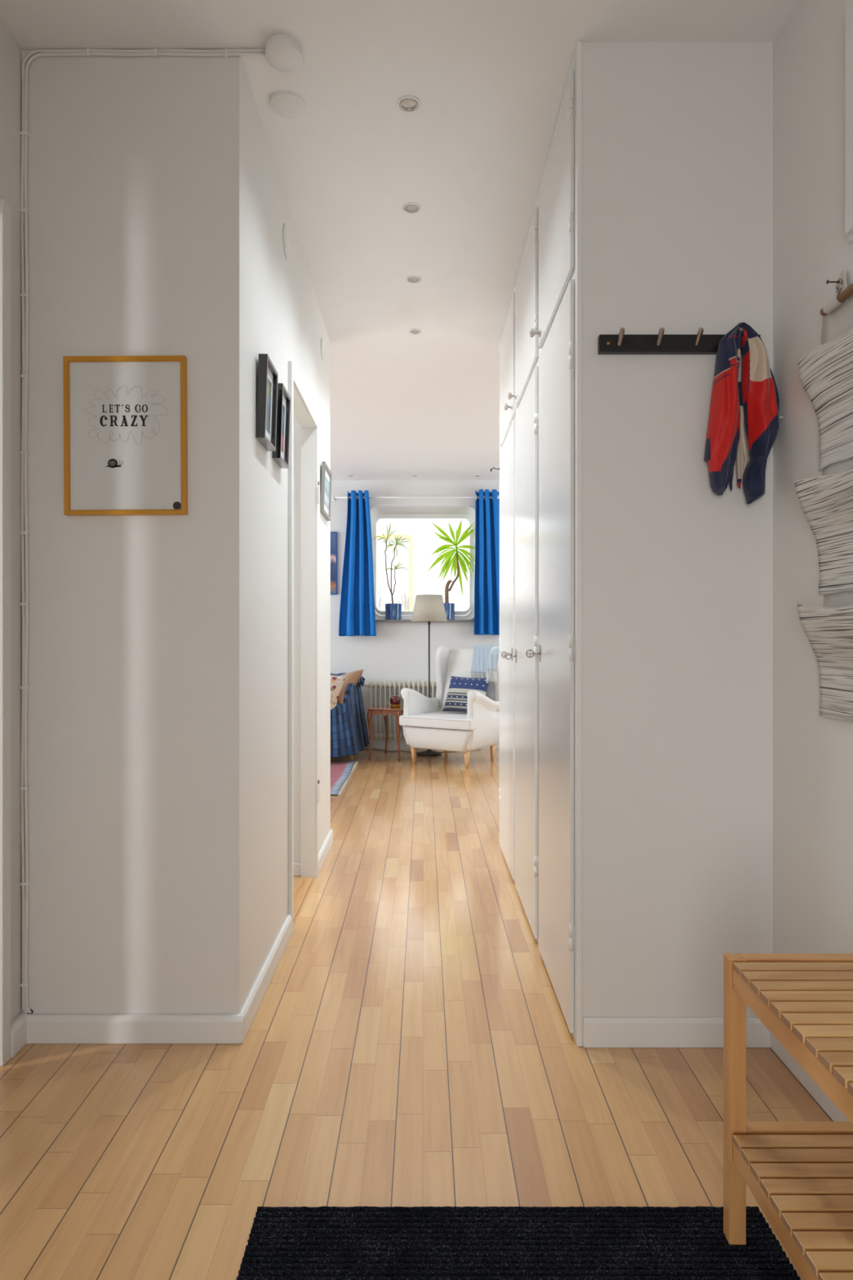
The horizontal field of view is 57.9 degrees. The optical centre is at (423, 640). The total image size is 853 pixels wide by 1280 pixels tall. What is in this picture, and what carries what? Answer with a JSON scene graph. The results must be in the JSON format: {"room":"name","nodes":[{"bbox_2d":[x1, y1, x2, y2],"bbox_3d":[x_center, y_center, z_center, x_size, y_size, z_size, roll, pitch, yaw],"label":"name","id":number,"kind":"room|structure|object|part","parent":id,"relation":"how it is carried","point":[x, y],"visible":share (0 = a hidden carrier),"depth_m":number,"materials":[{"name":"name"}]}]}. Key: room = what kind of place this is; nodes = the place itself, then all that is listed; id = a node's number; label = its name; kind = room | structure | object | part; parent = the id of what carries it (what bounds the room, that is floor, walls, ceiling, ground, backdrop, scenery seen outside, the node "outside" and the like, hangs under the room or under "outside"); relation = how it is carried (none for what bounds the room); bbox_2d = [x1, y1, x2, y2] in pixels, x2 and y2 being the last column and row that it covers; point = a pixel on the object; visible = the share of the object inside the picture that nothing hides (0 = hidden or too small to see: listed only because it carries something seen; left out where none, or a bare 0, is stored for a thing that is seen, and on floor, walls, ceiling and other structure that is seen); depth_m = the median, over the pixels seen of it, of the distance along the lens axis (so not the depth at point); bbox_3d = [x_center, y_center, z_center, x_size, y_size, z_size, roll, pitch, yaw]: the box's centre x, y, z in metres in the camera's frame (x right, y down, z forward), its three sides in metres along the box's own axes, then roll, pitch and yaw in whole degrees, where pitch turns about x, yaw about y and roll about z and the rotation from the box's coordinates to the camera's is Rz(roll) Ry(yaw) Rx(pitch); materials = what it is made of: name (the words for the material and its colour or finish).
{"room":"apartment entrance hallway","nodes":[
{"label":"apartment entrance hallway","id":0,"kind":"room"},
{"bbox_2d":[0,18,22,1022],"bbox_3d":[-1.085,-0.250,0.211,0.060,2.600,3.623,0,0,0],"label":"wall","id":1,"kind":"structure","parent":0,"point":[11,54],"depth_m":1.99,"materials":[{"name":"paint"}]},
{"bbox_2d":[0,199,10,1066],"bbox_3d":[-1.076,-0.020,1.917,0.078,2.140,0.040,0,0,0],"label":"door frame","id":2,"kind":"structure","parent":1,"relation":"attached to","point":[5,209],"depth_m":1.91,"materials":[{"name":"white paint"}]},
{"bbox_2d":[10,1012,26,1057],"bbox_3d":[-1.044,1.012,1.980,0.022,0.075,0.086,0,0,0],"label":"baseboard","id":3,"kind":"structure","parent":1,"relation":"attached to","point":[18,1026],"depth_m":1.97,"materials":[{"name":"paint"}]},
{"bbox_2d":[239,56,330,1013],"bbox_3d":[-0.512,-0.250,3.012,0.056,2.600,1.976,0,0,0],"label":"wall","id":4,"kind":"structure","parent":0,"point":[281,318],"depth_m":2.34,"materials":[{"name":"paint"}]},
{"bbox_2d":[239,914,292,1039],"bbox_3d":[-0.477,1.014,2.389,0.014,0.072,0.732,0,0,0],"label":"baseboard","id":5,"kind":"structure","parent":4,"relation":"attached to","point":[251,1006],"depth_m":2.31,"materials":[{"name":"paint"}]},
{"bbox_2d":[255,353,278,451],"bbox_3d":[-0.467,-0.707,2.304,0.034,0.243,0.163,0,0,0],"label":"picture frame","id":6,"kind":"object","parent":4,"relation":"attached to","point":[268,375],"visible":1,"depth_m":2.28,"materials":[{"name":"black wood"}]},
{"bbox_2d":[266,377,271,434],"bbox_3d":[-0.466,-0.707,2.304,0.001,0.156,0.093,2,0,0],"label":"photo","id":7,"kind":"object","parent":6,"relation":"attached to","point":[268,384],"depth_m":2.32},
{"bbox_2d":[271,382,290,468],"bbox_3d":[-0.467,-0.704,2.538,0.034,0.241,0.149,0,0,0],"label":"picture frame","id":8,"kind":"object","parent":4,"relation":"attached to","point":[281,456],"visible":0.92,"depth_m":2.54,"materials":[{"name":"black wood"}]},
{"bbox_2d":[280,404,284,452],"bbox_3d":[-0.466,-0.704,2.538,0.001,0.154,0.079,2,0,0],"label":"photo","id":9,"kind":"object","parent":8,"relation":"attached to","point":[283,407],"depth_m":2.56},
{"bbox_2d":[282,223,289,259],"bbox_3d":[-0.480,-1.398,2.700,0.007,0.112,0.112,0,0,0],"label":"air vent","id":10,"kind":"object","parent":4,"relation":"in","point":[286,240],"visible":1,"depth_m":2.68,"materials":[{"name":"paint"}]},
{"bbox_2d":[288,360,318,932],"bbox_3d":[-0.477,0.025,3.099,0.014,2.051,0.688,0,0,0],"label":"door frame","id":11,"kind":"structure","parent":4,"relation":"attached to","point":[294,380],"depth_m":2.79,"materials":[{"name":"white paint"}]},
{"bbox_2d":[293,876,313,919],"bbox_3d":[-0.515,1.047,3.099,0.058,0.006,0.610,0,0,0],"label":"threshold","id":12,"kind":"object","parent":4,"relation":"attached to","point":[304,883],"depth_m":3.21,"materials":[{"name":"brown wood"}]},
{"bbox_2d":[293,386,315,878],"bbox_3d":[-0.511,0.051,3.099,0.062,1.998,0.624,0,0,0],"label":"lining","id":13,"kind":"object","parent":4,"relation":"attached to","point":[301,415],"visible":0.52,"depth_m":3.40,"materials":[{"name":"white paint"}]},
{"bbox_2d":[316,481,319,504],"bbox_3d":[-0.466,-0.654,3.415,0.013,0.098,0.027,0,0,0],"label":"door hinge","id":14,"kind":"object","parent":4,"relation":"attached to","point":[317,487],"visible":1,"depth_m":3.40,"materials":[{"name":"white metal"}]},
{"bbox_2d":[316,779,319,802],"bbox_3d":[-0.466,0.666,3.415,0.013,0.098,0.027,0,0,0],"label":"door hinge","id":15,"kind":"object","parent":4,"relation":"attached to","point":[317,785],"visible":1,"depth_m":3.40,"materials":[{"name":"white metal"}]},
{"bbox_2d":[320,337,324,359],"bbox_3d":[-0.480,-1.389,3.670,0.007,0.100,0.100,0,0,0],"label":"air vent","id":16,"kind":"object","parent":4,"relation":"in","point":[322,351],"visible":1,"depth_m":3.65,"materials":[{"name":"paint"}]},
{"bbox_2d":[318,829,333,874],"bbox_3d":[-0.477,1.014,3.721,0.014,0.072,0.557,0,0,0],"label":"baseboard","id":17,"kind":"structure","parent":4,"relation":"attached to","point":[326,847],"depth_m":3.70,"materials":[{"name":"paint"}]},
{"bbox_2d":[320,461,332,520],"bbox_3d":[-0.472,-0.720,3.740,0.024,0.237,0.269,0,0,0],"label":"picture frame","id":18,"kind":"object","parent":4,"relation":"attached to","point":[326,475],"visible":1,"depth_m":3.72,"materials":[{"name":"silver metal"}]},
{"bbox_2d":[324,475,329,510],"bbox_3d":[-0.471,-0.720,3.740,0.001,0.137,0.209,2,0,0],"label":"photo","id":19,"kind":"object","parent":18,"relation":"attached to","point":[326,482],"depth_m":3.76},
{"bbox_2d":[293,416,301,862],"bbox_3d":[-1.250,-0.250,2.795,1.420,2.600,1.424,0,0,0],"label":"wall","id":20,"kind":"structure","parent":0,"point":[297,429],"depth_m":3.45,"materials":[{"name":"white paint"}]},
{"bbox_2d":[293,862,301,875],"bbox_3d":[-1.220,1.022,3.441,1.360,0.055,0.012,0,0,0],"label":"baseboard","id":21,"kind":"structure","parent":20,"relation":"attached to","point":[297,866],"depth_m":3.44,"materials":[{"name":"paint"}]},
{"bbox_2d":[22,42,773,1045],"bbox_3d":[-0.105,-0.250,2.039,2.020,2.600,0.088,0,0,0],"label":"wall","id":22,"kind":"structure","parent":0,"point":[133,162],"depth_m":2.02,"materials":[{"name":"paint"}]},
{"bbox_2d":[62,355,187,515],"bbox_3d":[-0.779,-0.535,2.014,0.317,0.413,0.019,0,0,0],"label":"framed print","id":23,"kind":"object","parent":22,"relation":"attached to","point":[126,422],"visible":1,"depth_m":2.01,"materials":[{"name":"gold metal"}]},
{"bbox_2d":[26,1013,244,1044],"bbox_3d":[-0.762,1.014,2.014,0.585,0.071,0.019,0,0,0],"label":"baseboard","id":24,"kind":"structure","parent":22,"relation":"attached to","point":[41,1028],"depth_m":2.00,"materials":[{"name":"paint"}]},
{"bbox_2d":[19,48,265,1013],"bbox_3d":[-0.732,-0.284,2.022,0.648,2.531,0.017,0,0,0],"label":"cable","id":25,"kind":"object","parent":22,"relation":"attached to","point":[88,52],"visible":1,"depth_m":2.02,"materials":[{"name":"paint"}]},
{"bbox_2d":[575,41,582,1046],"bbox_3d":[0.404,-0.250,2.005,0.014,2.600,0.027,0,0,0],"label":"trim","id":26,"kind":"structure","parent":22,"relation":"attached to","point":[579,45],"depth_m":1.99,"materials":[{"name":"paint"}]},
{"bbox_2d":[582,1017,770,1047],"bbox_3d":[0.659,1.012,1.990,0.492,0.076,0.010,0,0,0],"label":"baseboard","id":27,"kind":"structure","parent":22,"relation":"attached to","point":[597,1032],"depth_m":1.99,"materials":[{"name":"paint"}]},
{"bbox_2d":[597,327,760,354],"bbox_3d":[0.658,-0.765,1.967,0.414,0.051,0.056,0,0,0],"label":"coat rack","id":28,"kind":"object","parent":22,"relation":"attached to","point":[620,344],"visible":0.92,"depth_m":1.98,"materials":[{"name":"black paint"}]},
{"bbox_2d":[704,322,782,504],"bbox_3d":[0.811,-0.574,1.934,0.201,0.459,0.072,0,0,2],"label":"jacket","id":29,"kind":"object","parent":28,"relation":"hanging from","point":[754,401],"visible":1,"depth_m":1.92,"materials":[{"name":"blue fabric"}]},
{"bbox_2d":[0,0,797,479],"bbox_3d":[-0.400,-1.645,2.950,7.600,0.210,9.500,0,0,0],"label":"ceiling","id":30,"kind":"structure","parent":0,"point":[488,78],"depth_m":2.43,"materials":[{"name":"paint"}]},
{"bbox_2d":[265,34,302,72],"bbox_3d":[-0.365,-1.536,2.016,0.098,0.028,0.098,0,0,0],"label":"junction box","id":31,"kind":"object","parent":30,"relation":"attached to","point":[283,52],"visible":1,"depth_m":2.00,"materials":[{"name":"white plastic"}]},
{"bbox_2d":[396,95,420,112],"bbox_3d":[-0.043,-1.547,2.224,0.069,0.006,0.069,0,0,0],"label":"recessed light","id":32,"kind":"object","parent":30,"relation":"in","point":[409,102],"visible":1,"depth_m":2.22,"materials":[{"name":"white plastic"}]},
{"bbox_3d":[-0.043,-1.547,2.224,0.040,0.004,0.040,0,0,0],"label":"lamp glass","id":33,"kind":"part","parent":32,"relation":"part of","materials":[{"name":"white glass"}]},
{"bbox_2d":[402,202,421,213],"bbox_3d":[-0.043,-1.547,2.760,0.069,0.006,0.069,0,0,0],"label":"recessed light","id":34,"kind":"object","parent":30,"relation":"in","point":[408,206],"visible":1,"depth_m":2.76,"materials":[{"name":"metal"}]},
{"bbox_3d":[-0.043,-1.547,2.760,0.040,0.004,0.040,0,0,0],"label":"lamp glass","id":35,"kind":"part","parent":34,"relation":"part of","materials":[{"name":"white glass"}]},
{"bbox_2d":[405,275,422,283],"bbox_3d":[-0.042,-1.547,3.303,0.069,0.006,0.069,0,0,0],"label":"recessed light","id":36,"kind":"object","parent":30,"relation":"in","point":[412,278],"visible":1,"depth_m":3.30,"materials":[{"name":"metal"}]},
{"bbox_3d":[-0.042,-1.547,3.303,0.040,0.004,0.040,0,0,0],"label":"lamp glass","id":37,"kind":"part","parent":36,"relation":"part of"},
{"bbox_2d":[408,328,422,334],"bbox_3d":[-0.042,-1.547,3.860,0.069,0.006,0.069,0,0,0],"label":"recessed light","id":38,"kind":"object","parent":30,"relation":"in","point":[415,331],"visible":1,"depth_m":3.86,"materials":[{"name":"metal"}]},
{"bbox_2d":[330,480,499,740],"bbox_3d":[-0.350,-0.250,7.450,6.500,2.600,0.001,0,0,0],"label":"wall","id":39,"kind":"structure","parent":0,"point":[398,651],"depth_m":7.45,"materials":[{"name":"paint"}]},
{"bbox_2d":[330,531,337,594],"bbox_3d":[-1.060,-0.748,7.440,0.450,0.605,0.021,0,0,0],"label":"wall picture","id":40,"kind":"object","parent":39,"relation":"attached to","point":[333,534],"visible":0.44,"depth_m":7.43,"materials":[{"name":"blue fabric"}]},
{"bbox_2d":[364,679,436,750],"bbox_3d":[-0.136,0.713,7.394,0.853,0.676,0.149,0,0,0],"label":"radiator","id":41,"kind":"object","parent":39,"relation":"attached to","point":[375,684],"visible":0.5,"depth_m":7.33,"materials":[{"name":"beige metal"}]},
{"bbox_2d":[332,496,499,501],"bbox_3d":[-0.033,-1.369,7.393,1.701,0.035,0.114,0,0,0],"label":"curtain rod","id":42,"kind":"object","parent":39,"relation":"attached to","point":[334,498],"visible":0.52,"depth_m":7.34,"materials":[{"name":"white metal"}]},
{"bbox_2d":[338,490,376,635],"bbox_3d":[-0.628,-0.733,7.342,0.358,1.383,0.090,0,0,0],"label":"curtain","id":43,"kind":"object","parent":42,"relation":"hanging from","point":[357,609],"visible":1,"depth_m":7.32,"materials":[{"name":"blue fabric"}]},
{"bbox_3d":[-0.033,-1.365,7.350,1.665,0.017,0.017,0,0,0],"label":"rod","id":44,"kind":"part","parent":42,"relation":"part of","materials":[{"name":"white plastic"}]},
{"bbox_2d":[474,488,499,635],"bbox_3d":[0.644,-0.743,7.347,0.328,1.382,0.093,0,0,0],"label":"curtain","id":45,"kind":"object","parent":42,"relation":"hanging from","point":[486,576],"visible":0.84,"depth_m":7.33,"materials":[{"name":"blue fabric"}]},
{"bbox_2d":[375,619,474,622],"bbox_3d":[0.000,-0.191,7.485,1.200,0.023,0.190,0,0,0],"label":"window sill","id":46,"kind":"structure","parent":39,"relation":"attached to","point":[376,620],"depth_m":7.39,"materials":[{"name":"grey stone"}]},
{"bbox_2d":[373,517,409,619],"bbox_3d":[-0.309,-0.706,7.490,0.416,1.007,0.164,0,0,0],"label":"potted plant","id":47,"kind":"object","parent":46,"relation":"on","point":[393,611],"visible":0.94,"depth_m":7.48,"materials":[{"name":"green plant"}]},
{"bbox_3d":[-0.340,-0.707,7.490,0.078,0.535,0.012,0,0,0],"label":"stem","id":48,"kind":"part","parent":47,"relation":"part of","materials":[{"name":"green plant"}]},
{"bbox_3d":[-0.290,-0.687,7.480,0.060,0.493,0.012,0,0,0],"label":"stem","id":49,"kind":"part","parent":47,"relation":"part of","materials":[{"name":"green plant"}]},
{"bbox_3d":[-0.293,-0.280,7.490,0.164,0.155,0.164,0,0,0],"label":"plant pot","id":50,"kind":"part","parent":47,"relation":"part of","materials":[{"name":"blue ceramic"}]},
{"bbox_3d":[-0.289,-0.565,7.500,0.042,0.253,0.011,0,0,0],"label":"stem","id":51,"kind":"part","parent":47,"relation":"part of","materials":[{"name":"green plant"}]},
{"bbox_2d":[364,740,499,749],"bbox_3d":[-0.350,1.008,7.443,6.500,0.085,0.014,0,0,0],"label":"baseboard","id":52,"kind":"structure","parent":39,"relation":"attached to","point":[392,744],"depth_m":7.44,"materials":[{"name":"paint"}]},
{"bbox_2d":[0,749,833,1279],"bbox_3d":[-0.400,1.090,2.950,7.600,0.080,9.500,0,0,0],"label":"floor","id":53,"kind":"structure","parent":0,"point":[409,1042],"depth_m":1.78,"materials":[{"name":"brown wood"}]},
{"bbox_2d":[333,675,353,760],"bbox_3d":[-1.331,0.685,6.970,1.439,0.731,0.760,0,0,0],"label":"sofa","id":54,"kind":"object","parent":53,"relation":"on","point":[350,757],"visible":0.03,"depth_m":6.67,"materials":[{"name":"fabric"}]},
{"bbox_2d":[336,669,363,704],"bbox_3d":[-0.763,0.454,6.870,0.481,0.399,0.314,0,0,42],"label":"sofa cushion","id":55,"kind":"object","parent":54,"relation":"on","point":[353,677],"visible":0.31,"depth_m":6.80,"materials":[{"name":"beige fabric"}]},
{"bbox_2d":[330,672,369,757],"bbox_3d":[-1.250,0.642,6.923,1.505,0.678,0.998,0,0,0],"label":"quilt","id":56,"kind":"object","parent":54,"relation":"on","point":[348,728],"visible":0.34,"depth_m":6.62,"materials":[{"name":"blue fabric"}]},
{"bbox_2d":[330,675,346,709],"bbox_3d":[-0.905,0.450,6.599,0.490,0.483,0.155,0,0,-7],"label":"sofa cushion","id":57,"kind":"object","parent":56,"relation":"on","point":[336,682],"visible":0.13,"depth_m":6.59,"materials":[{"name":"beige fabric"}]},
{"bbox_3d":[-0.635,0.980,6.690,0.049,0.142,0.048,0,0,0],"label":"leg","id":58,"kind":"part","parent":54,"relation":"part of","materials":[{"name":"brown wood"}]},
{"bbox_2d":[330,760,358,795],"bbox_3d":[-1.224,1.044,5.935,1.324,0.010,1.450,0,0,0],"label":"rug","id":59,"kind":"object","parent":53,"relation":"on","point":[341,771],"visible":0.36,"depth_m":5.99,"materials":[{"name":"pink fabric"}]},
{"bbox_2d":[366,704,404,761],"bbox_3d":[-0.281,0.828,6.937,0.322,0.462,0.462,0,0,17],"label":"side table","id":60,"kind":"object","parent":53,"relation":"on","point":[384,709],"visible":0.73,"depth_m":6.76,"materials":[{"name":"brown wood"}]},
{"bbox_3d":[-0.472,0.833,6.778,0.049,0.451,0.040,0,0,0],"label":"leg","id":61,"kind":"part","parent":60,"relation":"part of","materials":[{"name":"brown wood"}]},
{"bbox_3d":[-0.352,0.833,7.174,0.040,0.451,0.049,0,0,0],"label":"leg","id":62,"kind":"part","parent":60,"relation":"part of","materials":[{"name":"brown wood"}]},
{"bbox_2d":[390,693,400,707],"bbox_3d":[-0.252,0.535,6.900,0.099,0.124,0.099,0,0,0],"label":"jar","id":63,"kind":"object","parent":60,"relation":"on","point":[395,700],"visible":1,"depth_m":6.86,"materials":[{"name":"red glass"}]},
{"bbox_3d":[-0.210,0.833,6.699,0.040,0.451,0.049,0,0,0],"label":"leg","id":64,"kind":"part","parent":60,"relation":"part of","materials":[{"name":"brown wood"}]},
{"bbox_2d":[371,748,417,752],"bbox_3d":[-0.297,1.042,7.285,0.665,0.014,0.097,0,0,23],"label":"power cord","id":65,"kind":"object","parent":53,"relation":"on","point":[371,748],"visible":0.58,"depth_m":7.28,"materials":[{"name":"black paint"}]},
{"bbox_2d":[411,594,447,756],"bbox_3d":[0.052,0.316,7.100,0.332,1.468,0.332,0,0,0],"label":"floor lamp","id":66,"kind":"object","parent":53,"relation":"on","point":[428,608],"visible":0.92,"depth_m":6.99,"materials":[{"name":"fabric"}]},
{"bbox_3d":[0.052,-0.296,7.100,0.332,0.244,0.332,0,0,0],"label":"lamp shade","id":67,"kind":"part","parent":66,"relation":"part of","materials":[{"name":"fabric"}]},
{"bbox_2d":[399,645,499,768],"bbox_3d":[0.284,0.550,6.690,0.738,1.002,0.769,0,0,32],"label":"armchair","id":68,"kind":"object","parent":53,"relation":"on","point":[424,726],"visible":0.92,"depth_m":6.52,"materials":[{"name":"white fabric"}]},
{"bbox_3d":[-0.088,0.975,6.594,0.048,0.152,0.048,0,0,32],"label":"leg","id":69,"kind":"part","parent":68,"relation":"part of","materials":[{"name":"brown wood"}]},
{"bbox_3d":[-0.022,0.648,6.805,0.091,0.484,0.512,0,0,32],"label":"armrest","id":70,"kind":"part","parent":68,"relation":"part of","materials":[{"name":"white fabric"}]},
{"bbox_2d":[399,711,474,730],"bbox_3d":[0.242,0.681,6.624,0.700,0.086,0.605,0,0,32],"label":"seat cushion","id":71,"kind":"object","parent":68,"relation":"on","point":[413,720],"depth_m":6.42,"materials":[{"name":"white fabric"}]},
{"bbox_3d":[0.282,0.819,6.686,0.670,0.182,0.698,0,0,32],"label":"seat","id":72,"kind":"part","parent":68,"relation":"part of","materials":[{"name":"white fabric"}]},
{"bbox_2d":[442,675,490,712],"bbox_3d":[0.375,0.475,6.750,0.406,0.316,0.190,0,0,32],"label":"throw pillow","id":73,"kind":"object","parent":68,"relation":"on","point":[456,700],"visible":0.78,"depth_m":6.72,"materials":[{"name":"blue fabric"}]},
{"bbox_3d":[0.358,0.975,6.313,0.048,0.152,0.048,0,0,32],"label":"leg","id":74,"kind":"part","parent":68,"relation":"part of","materials":[{"name":"brown wood"}]},
{"bbox_3d":[0.427,0.393,6.917,0.550,0.635,0.207,0,0,32],"label":"backrest","id":75,"kind":"part","parent":68,"relation":"part of","materials":[{"name":"white fabric"}]},
{"bbox_3d":[0.520,0.648,6.463,0.091,0.484,0.512,0,0,32],"label":"armrest","id":76,"kind":"part","parent":68,"relation":"part of","materials":[{"name":"white fabric"}]},
{"bbox_2d":[471,643,499,684],"bbox_3d":[0.581,0.217,6.797,0.346,0.431,0.372,0,0,35],"label":"throw blanket","id":77,"kind":"object","parent":68,"relation":"on","point":[485,660],"visible":0.6,"depth_m":6.82,"materials":[{"name":"blue fabric"}]},
{"bbox_3d":[0.606,0.975,6.748,0.048,0.152,0.048,0,0,32],"label":"leg","id":78,"kind":"part","parent":68,"relation":"part of","materials":[{"name":"brown wood"}]},
{"bbox_2d":[499,279,516,881],"bbox_3d":[0.659,-0.249,3.626,0.642,2.598,0.689,0,0,0],"label":"wardrobe","id":79,"kind":"object","parent":53,"relation":"on","point":[508,411],"visible":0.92,"depth_m":3.51,"materials":[{"name":"paint"}]},
{"bbox_3d":[0.391,0.041,3.606,0.011,1.982,0.588,0,0,0],"label":"door","id":80,"kind":"part","parent":79,"relation":"part of","materials":[{"name":"paint"}]},
{"bbox_3d":[0.391,-1.240,3.606,0.011,0.521,0.588,0,0,0],"label":"door","id":81,"kind":"part","parent":79,"relation":"part of","materials":[{"name":"paint"}]},
{"bbox_3d":[0.368,-1.016,3.350,0.035,0.029,0.029,0,0,0],"label":"knob","id":82,"kind":"part","parent":79,"relation":"part of","materials":[{"name":"metal"}]},
{"bbox_2d":[235,1205,800,1279],"bbox_3d":[0.155,1.045,0.984,0.923,0.013,0.873,0,0,0],"label":"doormat","id":83,"kind":"object","parent":53,"relation":"on","point":[285,1242],"visible":0.95,"depth_m":1.32,"materials":[{"name":"grey carpet"}]},
{"bbox_2d":[723,953,852,1279],"bbox_3d":[0.706,0.796,0.962,0.357,0.493,0.790,0,0,0],"label":"slatted bench","id":84,"kind":"object","parent":83,"relation":"on","point":[799,1174],"visible":1,"depth_m":1.22,"materials":[{"name":"brown wood"}]},
{"bbox_3d":[0.542,0.796,1.342,0.029,0.493,0.029,0,0,0],"label":"leg","id":85,"kind":"part","parent":84,"relation":"part of","materials":[{"name":"brown wood"}]},
{"bbox_3d":[0.541,0.876,0.962,0.018,0.038,0.732,0,0,0],"label":"rail","id":86,"kind":"part","parent":84,"relation":"part of","materials":[{"name":"brown wood"}]},
{"bbox_3d":[0.541,0.581,0.962,0.018,0.038,0.732,0,0,0],"label":"rail","id":87,"kind":"part","parent":84,"relation":"part of","materials":[{"name":"brown wood"}]},
{"bbox_2d":[733,1134,852,1279],"bbox_3d":[0.706,0.851,0.962,0.355,0.012,0.712,0,0,0],"label":"slatted shelf","id":88,"kind":"object","parent":84,"relation":"attached to","point":[806,1181],"depth_m":1.19,"materials":[{"name":"brown wood"}]},
{"bbox_3d":[0.706,0.568,1.342,0.299,0.036,0.025,0,0,0],"label":"rail","id":89,"kind":"part","parent":84,"relation":"part of","materials":[{"name":"brown wood"}]},
{"bbox_3d":[0.706,0.863,1.342,0.299,0.036,0.025,0,0,0],"label":"rail","id":90,"kind":"part","parent":84,"relation":"part of","materials":[{"name":"brown wood"}]},
{"bbox_2d":[505,186,540,944],"bbox_3d":[0.659,-0.249,2.951,0.642,2.598,0.655,0,0,0],"label":"wardrobe","id":91,"kind":"object","parent":53,"relation":"on","point":[527,352],"visible":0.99,"depth_m":2.85,"materials":[{"name":"paint"}]},
{"bbox_3d":[0.368,-1.016,3.200,0.035,0.029,0.029,0,0,0],"label":"knob","id":92,"kind":"part","parent":91,"relation":"part of","materials":[{"name":"metal"}]},
{"bbox_3d":[0.391,-1.240,2.955,0.011,0.521,0.586,0,0,0],"label":"door","id":93,"kind":"part","parent":91,"relation":"part of","materials":[{"name":"paint"}]},
{"bbox_3d":[0.391,0.041,2.955,0.011,1.982,0.586,0,0,0],"label":"door","id":94,"kind":"part","parent":91,"relation":"part of","materials":[{"name":"paint"}]},
{"bbox_2d":[525,49,575,1041],"bbox_3d":[0.659,-0.249,2.321,0.642,2.598,0.603,0,0,0],"label":"wardrobe","id":95,"kind":"object","parent":53,"relation":"on","point":[557,193],"visible":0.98,"depth_m":2.20,"materials":[{"name":"paint"}]},
{"bbox_3d":[0.368,-1.016,2.545,0.035,0.029,0.029,0,0,0],"label":"knob","id":96,"kind":"part","parent":95,"relation":"part of","materials":[{"name":"metal"}]},
{"bbox_3d":[0.384,0.041,2.545,0.002,0.057,0.022,0,0,0],"label":"keyhole plate","id":97,"kind":"part","parent":95,"relation":"part of","materials":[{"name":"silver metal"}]},
{"bbox_3d":[0.391,-1.240,2.304,0.011,0.521,0.561,0,0,0],"label":"door","id":98,"kind":"part","parent":95,"relation":"part of","materials":[{"name":"paint"}]},
{"bbox_3d":[0.391,0.041,2.304,0.011,1.982,0.561,0,0,0],"label":"door","id":99,"kind":"part","parent":95,"relation":"part of","materials":[{"name":"paint"}]},
{"bbox_2d":[773,0,852,953],"bbox_3d":[0.935,-0.250,0.228,0.060,2.600,3.655,0,0,0],"label":"wall","id":100,"kind":"structure","parent":0,"point":[813,753],"depth_m":1.84,"materials":[{"name":"paint"}]},
{"bbox_2d":[770,1032,849,1121],"bbox_3d":[0.899,1.012,1.097,0.011,0.076,1.795,0,0,0],"label":"baseboard","id":101,"kind":"structure","parent":100,"relation":"attached to","point":[821,1098],"depth_m":1.79,"materials":[{"name":"paint"}]},
{"bbox_2d":[794,268,852,722],"bbox_3d":[0.866,-0.309,1.496,0.068,0.966,0.492,0,0,0],"label":"wall hanging","id":102,"kind":"object","parent":100,"relation":"attached to","point":[826,370],"depth_m":1.65,"materials":[{"name":"paper"}]},
{"bbox_2d":[826,280,839,284],"bbox_3d":[0.889,-0.770,1.655,0.042,0.008,0.008,0,0,0],"label":"nail","id":103,"kind":"object","parent":100,"relation":"attached to","point":[828,281],"visible":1,"depth_m":1.65,"materials":[{"name":"metal"}]},
{"bbox_2d":[845,0,852,242],"bbox_3d":[0.889,-1.078,1.377,0.032,0.500,0.454,0,0,0],"label":"upper cabinet","id":104,"kind":"object","parent":100,"relation":"attached to","point":[849,5],"visible":1,"depth_m":1.58,"materials":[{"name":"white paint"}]},
{"label":"outside","id":105,"kind":"structure","parent":0,"visible":0},
{"bbox_2d":[369,504,475,619],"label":"window","id":106,"kind":"structure","parent":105,"point":[414,580],"depth_m":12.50,"materials":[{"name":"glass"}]},
{"bbox_3d":[-0.714,-0.654,12.421,0.034,0.347,0.014,0,0,0],"label":"dry climber stem","id":107,"kind":"part","parent":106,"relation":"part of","materials":[{"name":"white"}]},
{"bbox_3d":[-0.639,-1.314,12.453,0.813,0.314,0.006,0,0,0],"label":"blind rail","id":108,"kind":"part","parent":106,"relation":"part of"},
{"bbox_2d":[426,519,475,619],"bbox_3d":[0.277,-0.699,7.490,0.524,0.992,0.173,0,0,0],"label":"potted plant","id":109,"kind":"object","parent":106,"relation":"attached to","point":[449,607],"visible":0.8,"depth_m":7.49,"materials":[{"name":"green plant"}]},
{"bbox_3d":[0.219,-0.281,7.490,0.173,0.158,0.173,0,0,0],"label":"plant pot","id":110,"kind":"part","parent":109,"relation":"part of","materials":[{"name":"blue ceramic"}]},
{"bbox_3d":[0.291,-0.656,7.490,0.111,0.361,0.026,0,0,0],"label":"stem","id":111,"kind":"part","parent":109,"relation":"part of","materials":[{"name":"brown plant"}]}
]}

